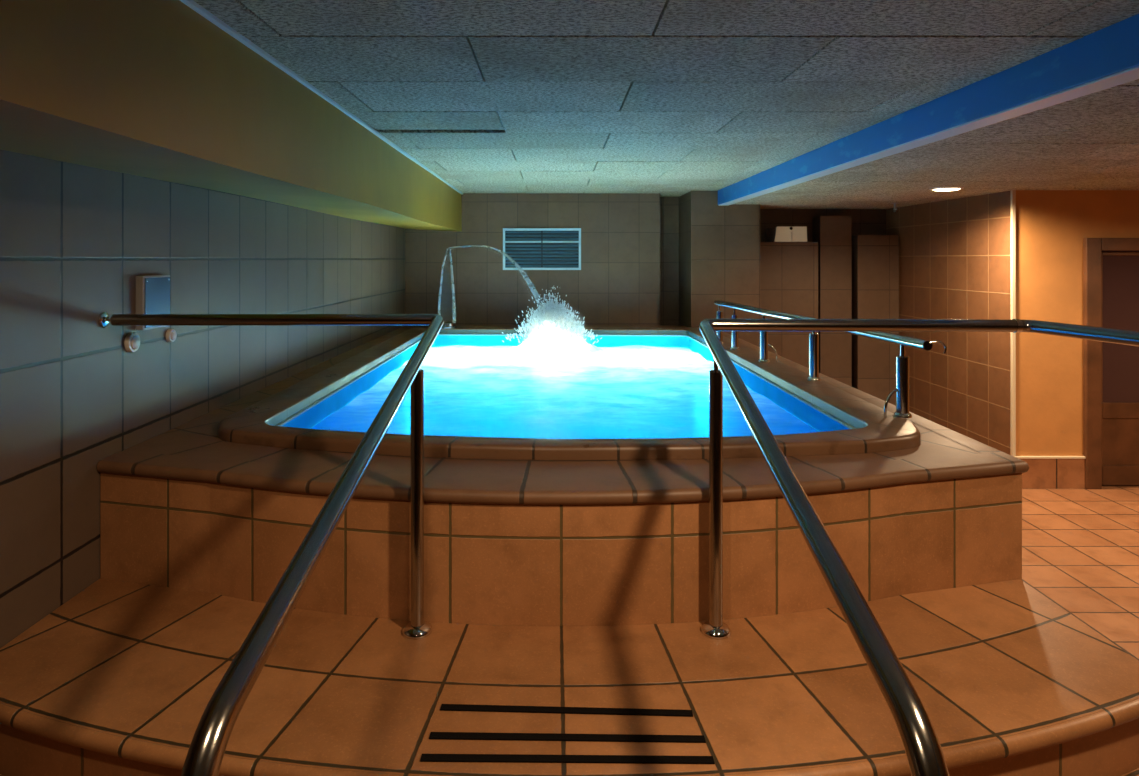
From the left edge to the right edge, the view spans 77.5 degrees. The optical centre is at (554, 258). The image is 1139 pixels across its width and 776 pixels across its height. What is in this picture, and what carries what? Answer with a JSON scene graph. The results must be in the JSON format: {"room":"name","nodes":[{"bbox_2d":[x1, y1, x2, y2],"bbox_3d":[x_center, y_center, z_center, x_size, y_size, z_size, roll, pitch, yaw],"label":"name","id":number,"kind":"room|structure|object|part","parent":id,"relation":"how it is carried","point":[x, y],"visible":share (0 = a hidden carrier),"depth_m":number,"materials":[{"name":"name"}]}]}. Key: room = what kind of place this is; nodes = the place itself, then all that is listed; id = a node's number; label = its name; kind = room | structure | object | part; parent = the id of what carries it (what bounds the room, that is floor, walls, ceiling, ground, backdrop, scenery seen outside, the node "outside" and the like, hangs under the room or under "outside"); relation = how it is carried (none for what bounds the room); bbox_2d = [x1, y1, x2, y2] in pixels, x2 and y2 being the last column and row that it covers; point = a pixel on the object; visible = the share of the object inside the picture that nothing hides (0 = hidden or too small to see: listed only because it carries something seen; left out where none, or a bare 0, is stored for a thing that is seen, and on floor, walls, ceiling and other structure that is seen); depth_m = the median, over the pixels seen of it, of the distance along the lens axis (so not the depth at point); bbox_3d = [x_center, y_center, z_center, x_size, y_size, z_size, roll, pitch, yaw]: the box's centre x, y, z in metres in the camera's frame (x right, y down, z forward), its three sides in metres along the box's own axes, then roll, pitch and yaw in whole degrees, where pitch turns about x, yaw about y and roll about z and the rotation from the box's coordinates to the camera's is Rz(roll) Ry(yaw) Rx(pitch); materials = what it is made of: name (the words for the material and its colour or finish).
{"room":"indoor spa pool","nodes":[
{"label":"indoor spa pool","id":0,"kind":"room"},
{"bbox_2d":[0,149,404,647],"bbox_3d":[-1.670,0.575,2.900,0.001,2.750,10.800,0,0,0],"label":"wall","id":1,"kind":"structure","parent":0,"point":[75,239],"depth_m":2.66,"materials":[{"name":"tile"}]},
{"bbox_2d":[124,332,139,352],"bbox_3d":[-1.657,0.328,2.790,0.025,0.080,0.080,0,0,0],"label":"button","id":2,"kind":"object","parent":1,"relation":"attached to","point":[132,340],"visible":1,"depth_m":2.77,"materials":[{"name":"white plastic"}]},
{"bbox_2d":[135,275,169,330],"bbox_3d":[-1.651,0.176,2.920,0.038,0.217,0.200,0,0,0],"label":"control panel","id":3,"kind":"object","parent":1,"relation":"attached to","point":[152,293],"visible":0.7,"depth_m":2.88,"materials":[{"name":"grey plastic"}]},
{"bbox_3d":[-1.636,0.176,2.920,0.004,0.201,0.182,0,0,0],"label":"plate","id":4,"kind":"part","parent":3,"relation":"part of","materials":[{"name":"blue metal"}]},
{"bbox_2d":[166,329,176,341],"bbox_3d":[-1.657,0.332,3.070,0.025,0.058,0.058,0,0,0],"label":"button","id":5,"kind":"object","parent":1,"relation":"attached to","point":[171,335],"visible":1,"depth_m":3.05,"materials":[{"name":"white plastic"}]},
{"bbox_2d":[0,0,461,231],"bbox_3d":[-1.365,-0.543,2.700,0.658,0.494,10.400,0,0,0],"label":"ceiling beam","id":6,"kind":"structure","parent":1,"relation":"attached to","point":[154,89],"depth_m":2.08,"materials":[{"name":"paint"}]},
{"bbox_2d":[180,0,462,194],"bbox_3d":[-1.036,-0.726,2.700,0.028,0.016,10.400,0,0,0],"label":"trim","id":7,"kind":"structure","parent":6,"relation":"attached to","point":[192,4],"depth_m":2.68,"materials":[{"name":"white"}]},
{"bbox_2d":[405,193,678,324],"bbox_3d":[-0.085,0.575,8.125,3.370,2.750,0.450,0,0,0],"label":"wall","id":8,"kind":"structure","parent":0,"point":[628,274],"depth_m":7.90,"materials":[{"name":"tile"}]},
{"bbox_2d":[503,228,580,269],"bbox_3d":[-0.145,-0.110,7.887,0.870,0.464,0.026,0,0,0],"label":"air vent","id":9,"kind":"object","parent":8,"relation":"in","point":[523,248],"visible":1,"depth_m":7.89,"materials":[{"name":"metal"}]},
{"bbox_2d":[193,0,1138,196],"bbox_3d":[0.347,-0.754,2.925,2.787,0.049,10.842,0,0,0],"label":"ceiling","id":10,"kind":"structure","parent":0,"point":[669,98],"depth_m":2.69,"materials":[{"name":"grey tile"}]},
{"bbox_2d":[679,191,759,346],"bbox_3d":[1.830,0.575,8.100,0.740,2.750,1.000,0,0,0],"label":"wall pillar","id":11,"kind":"structure","parent":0,"point":[719,246],"depth_m":7.60,"materials":[{"name":"tile"}]},
{"bbox_2d":[760,209,885,241],"bbox_3d":[3.075,0.575,8.350,1.750,2.750,0.001,0,0,0],"label":"wall","id":12,"kind":"structure","parent":0,"point":[864,221],"depth_m":8.35,"materials":[{"name":"tile"}]},
{"bbox_2d":[767,227,806,241],"bbox_3d":[2.648,-0.280,8.150,0.373,0.170,0.400,0,0,0],"label":"emergency light","id":13,"kind":"object","parent":12,"relation":"attached to","point":[779,234],"visible":0.98,"depth_m":7.97,"materials":[{"name":"grey plastic"}]},
{"bbox_2d":[760,235,898,405],"bbox_3d":[3.040,0.840,8.170,1.680,2.220,0.340,0,0,0],"label":"wall","id":14,"kind":"structure","parent":0,"point":[875,258],"depth_m":8.00,"materials":[{"name":"tile"}]},
{"bbox_2d":[813,216,851,386],"bbox_3d":[3.210,0.730,8.220,0.360,2.440,0.240,0,0,0],"label":"wall partition","id":15,"kind":"structure","parent":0,"point":[833,234],"depth_m":8.10,"materials":[{"name":"tile"}]},
{"bbox_2d":[735,79,1138,208],"bbox_3d":[4.400,-0.602,3.050,5.192,0.033,11.092,0,0,0],"label":"ceiling","id":16,"kind":"structure","parent":0,"point":[1090,141],"depth_m":4.35,"materials":[{"name":"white tile"}]},
{"bbox_2d":[891,203,898,211],"bbox_3d":[3.550,-0.538,7.400,0.070,0.093,0.070,0,0,0],"label":"sprinkler","id":17,"kind":"object","parent":16,"relation":"attached to","point":[895,208],"visible":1,"depth_m":7.39,"materials":[{"name":"grey plastic"}]},
{"bbox_2d":[718,14,1138,204],"bbox_3d":[1.772,-0.680,2.560,0.055,0.199,10.120,0,0,0],"label":"beam","id":18,"kind":"structure","parent":16,"relation":"attached to","point":[1112,49],"depth_m":2.89,"materials":[{"name":"blue paint"}]},
{"bbox_2d":[719,66,1138,205],"bbox_3d":[1.806,-0.577,2.555,0.108,0.008,10.110,0,0,0],"label":"trim","id":19,"kind":"structure","parent":18,"relation":"attached to","point":[1131,74],"depth_m":2.96,"materials":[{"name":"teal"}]},
{"bbox_2d":[929,187,963,190],"bbox_3d":[3.230,-0.574,5.850,0.250,0.023,0.250,0,0,0],"label":"recessed light","id":20,"kind":"object","parent":16,"relation":"in","point":[936,188],"visible":1,"depth_m":5.79,"materials":[{"name":"white plastic"}]},
{"bbox_2d":[886,191,1009,454],"bbox_3d":[3.900,0.575,7.320,0.001,2.750,2.560,0,0,0],"label":"wall","id":21,"kind":"structure","parent":0,"point":[954,254],"depth_m":6.80,"materials":[{"name":"tile"}]},
{"bbox_2d":[1016,190,1138,455],"bbox_3d":[5.453,0.575,6.100,3.094,2.750,0.120,0,0,0],"label":"wall","id":22,"kind":"structure","parent":0,"point":[1052,226],"depth_m":6.04,"materials":[{"name":"orange paint"}]},
{"bbox_2d":[1010,190,1015,456],"bbox_3d":[3.900,0.547,6.036,0.030,2.265,0.028,0,0,0],"label":"trim","id":23,"kind":"structure","parent":22,"relation":"attached to","point":[1012,192],"depth_m":6.02,"materials":[{"name":"beige"}]},
{"bbox_2d":[1016,456,1085,458],"bbox_3d":[4.210,1.687,6.029,0.620,0.017,0.033,0,0,0],"label":"trim","id":24,"kind":"structure","parent":22,"relation":"attached to","point":[1018,457],"depth_m":6.01,"materials":[{"name":"beige"}]},
{"bbox_2d":[1021,459,1084,488],"bbox_3d":[4.210,1.823,6.032,0.620,0.255,0.025,0,0,0],"label":"baseboard","id":25,"kind":"structure","parent":22,"relation":"attached to","point":[1042,473],"depth_m":6.02,"materials":[{"name":"tile"}]},
{"bbox_2d":[1083,238,1138,488],"bbox_3d":[5.135,0.885,6.072,1.270,2.130,0.175,0,0,0],"label":"door","id":26,"kind":"structure","parent":22,"relation":"in","point":[1110,265],"depth_m":6.07,"materials":[{"name":"brown wood"}]},
{"bbox_3d":[5.117,1.567,6.091,0.865,0.425,0.018,0,0,0],"label":"panel","id":27,"kind":"part","parent":26,"relation":"part of","materials":[{"name":"brown wood"}]},
{"bbox_3d":[5.117,0.600,6.091,0.865,1.280,0.012,0,0,0],"label":"glass pane","id":28,"kind":"part","parent":26,"relation":"part of","materials":[{"name":"brown glass"}]},
{"bbox_2d":[1022,485,1138,660],"bbox_3d":[2.515,1.950,3.050,8.970,0.001,11.100,0,0,0],"label":"floor","id":29,"kind":"structure","parent":0,"point":[1080,547],"depth_m":4.69,"materials":[{"name":"tile"}]},
{"bbox_2d":[97,325,1028,625],"bbox_3d":[0.033,1.343,5.066,3.399,1.213,5.657,0,0,0],"label":"platform","id":30,"kind":"object","parent":29,"relation":"on","point":[509,542],"visible":0.56,"depth_m":2.39,"materials":[{"name":"tile"}]},
{"bbox_2d":[218,326,920,459],"bbox_3d":[0.040,1.270,4.941,2.980,1.160,4.670,0,0,0],"label":"pool","id":31,"kind":"object","parent":30,"relation":"in","point":[846,423],"visible":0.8,"depth_m":3.23,"materials":[{"name":"tile"}]},
{"bbox_2d":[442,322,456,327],"bbox_3d":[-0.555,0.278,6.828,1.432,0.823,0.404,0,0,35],"label":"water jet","id":32,"kind":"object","parent":31,"relation":"on","point":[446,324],"visible":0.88,"depth_m":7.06,"materials":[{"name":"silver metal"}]},
{"bbox_2d":[311,318,818,438],"bbox_3d":[0.037,0.701,4.877,2.545,0.349,4.283,0,0,0],"label":"pool water","id":33,"kind":"object","parent":31,"relation":"in","point":[535,389],"visible":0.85,"depth_m":4.44,"materials":[{"name":"blue liquid"}]},
{"bbox_2d":[502,286,601,347],"bbox_3d":[-0.032,0.511,6.441,0.896,0.541,0.754,0,0,-6],"label":"water splash","id":34,"kind":"object","parent":33,"relation":"on","point":[554,311],"visible":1,"depth_m":6.38,"materials":[{"name":"white liquid"}]},
{"bbox_2d":[283,335,847,431],"bbox_3d":[0.037,1.300,4.876,2.555,1.100,4.300,0,0,0],"label":"basin","id":35,"kind":"object","parent":31,"relation":"in","point":[807,411],"depth_m":4.61,"materials":[{"name":"paint"}]},
{"bbox_2d":[714,300,946,417],"bbox_3d":[1.431,0.513,4.369,0.162,0.353,2.951,0,0,-4],"label":"grab rail","id":36,"kind":"object","parent":31,"relation":"on","point":[902,361],"visible":0.94,"depth_m":3.52,"materials":[{"name":"silver metal"}]},
{"bbox_3d":[1.345,0.557,5.800,0.052,0.264,0.052,0,0,0],"label":"post","id":37,"kind":"part","parent":36,"relation":"part of","materials":[{"name":"silver metal"}]},
{"bbox_3d":[1.370,0.557,5.400,0.052,0.264,0.052,0,0,0],"label":"post","id":38,"kind":"part","parent":36,"relation":"part of","materials":[{"name":"silver metal"}]},
{"bbox_3d":[1.400,0.557,4.750,0.052,0.264,0.052,0,0,0],"label":"post","id":39,"kind":"part","parent":36,"relation":"part of","materials":[{"name":"silver metal"}]},
{"bbox_3d":[1.475,0.557,4.040,0.052,0.264,0.052,0,0,0],"label":"post","id":40,"kind":"part","parent":36,"relation":"part of","materials":[{"name":"silver metal"}]},
{"bbox_3d":[1.439,0.357,4.380,0.065,0.042,2.928,0,0,-4],"label":"rail","id":41,"kind":"part","parent":36,"relation":"part of","materials":[{"name":"silver metal"}]},
{"bbox_3d":[1.520,0.557,3.100,0.052,0.264,0.052,0,0,0],"label":"post","id":42,"kind":"part","parent":36,"relation":"part of","materials":[{"name":"silver metal"}]},
{"bbox_2d":[0,578,1138,775],"bbox_3d":[0.017,1.558,2.085,3.367,0.784,1.029,0,0,0],"label":"step","id":43,"kind":"structure","parent":29,"relation":"on","point":[120,678],"depth_m":1.89,"materials":[{"name":"tile"}]},
{"bbox_2d":[0,768,1138,775],"bbox_3d":[0.017,1.657,1.606,3.367,0.585,0.712,0,0,0],"label":"step","id":44,"kind":"structure","parent":29,"relation":"on","point":[1135,772],"depth_m":1.88,"materials":[{"name":"tile"}]},
{"bbox_3d":[0.017,1.852,0.909,3.367,0.195,0.678,0,0,0],"label":"step","id":45,"kind":"structure","parent":29,"relation":"on","visible":0},
{"bbox_2d":[98,312,443,775],"bbox_3d":[-1.027,0.975,1.705,1.286,1.559,1.902,0,0,0],"label":"handrail","id":46,"kind":"object","parent":45,"relation":"on","point":[208,745],"visible":1,"depth_m":1.55,"materials":[{"name":"silver metal"}]},
{"bbox_3d":[-0.432,0.758,2.225,0.042,0.821,0.042,0,0,0],"label":"post","id":47,"kind":"part","parent":46,"relation":"part of","materials":[{"name":"silver metal"}]},
{"bbox_2d":[699,319,1138,775],"bbox_3d":[1.063,0.978,1.599,1.314,1.552,1.691,0,0,0],"label":"handrail","id":48,"kind":"object","parent":45,"relation":"on","point":[924,753],"visible":1,"depth_m":1.71,"materials":[{"name":"silver metal"}]},
{"bbox_3d":[0.505,0.759,2.225,0.042,0.819,0.042,0,0,0],"label":"post","id":49,"kind":"part","parent":48,"relation":"part of","materials":[{"name":"silver metal"}]}
]}

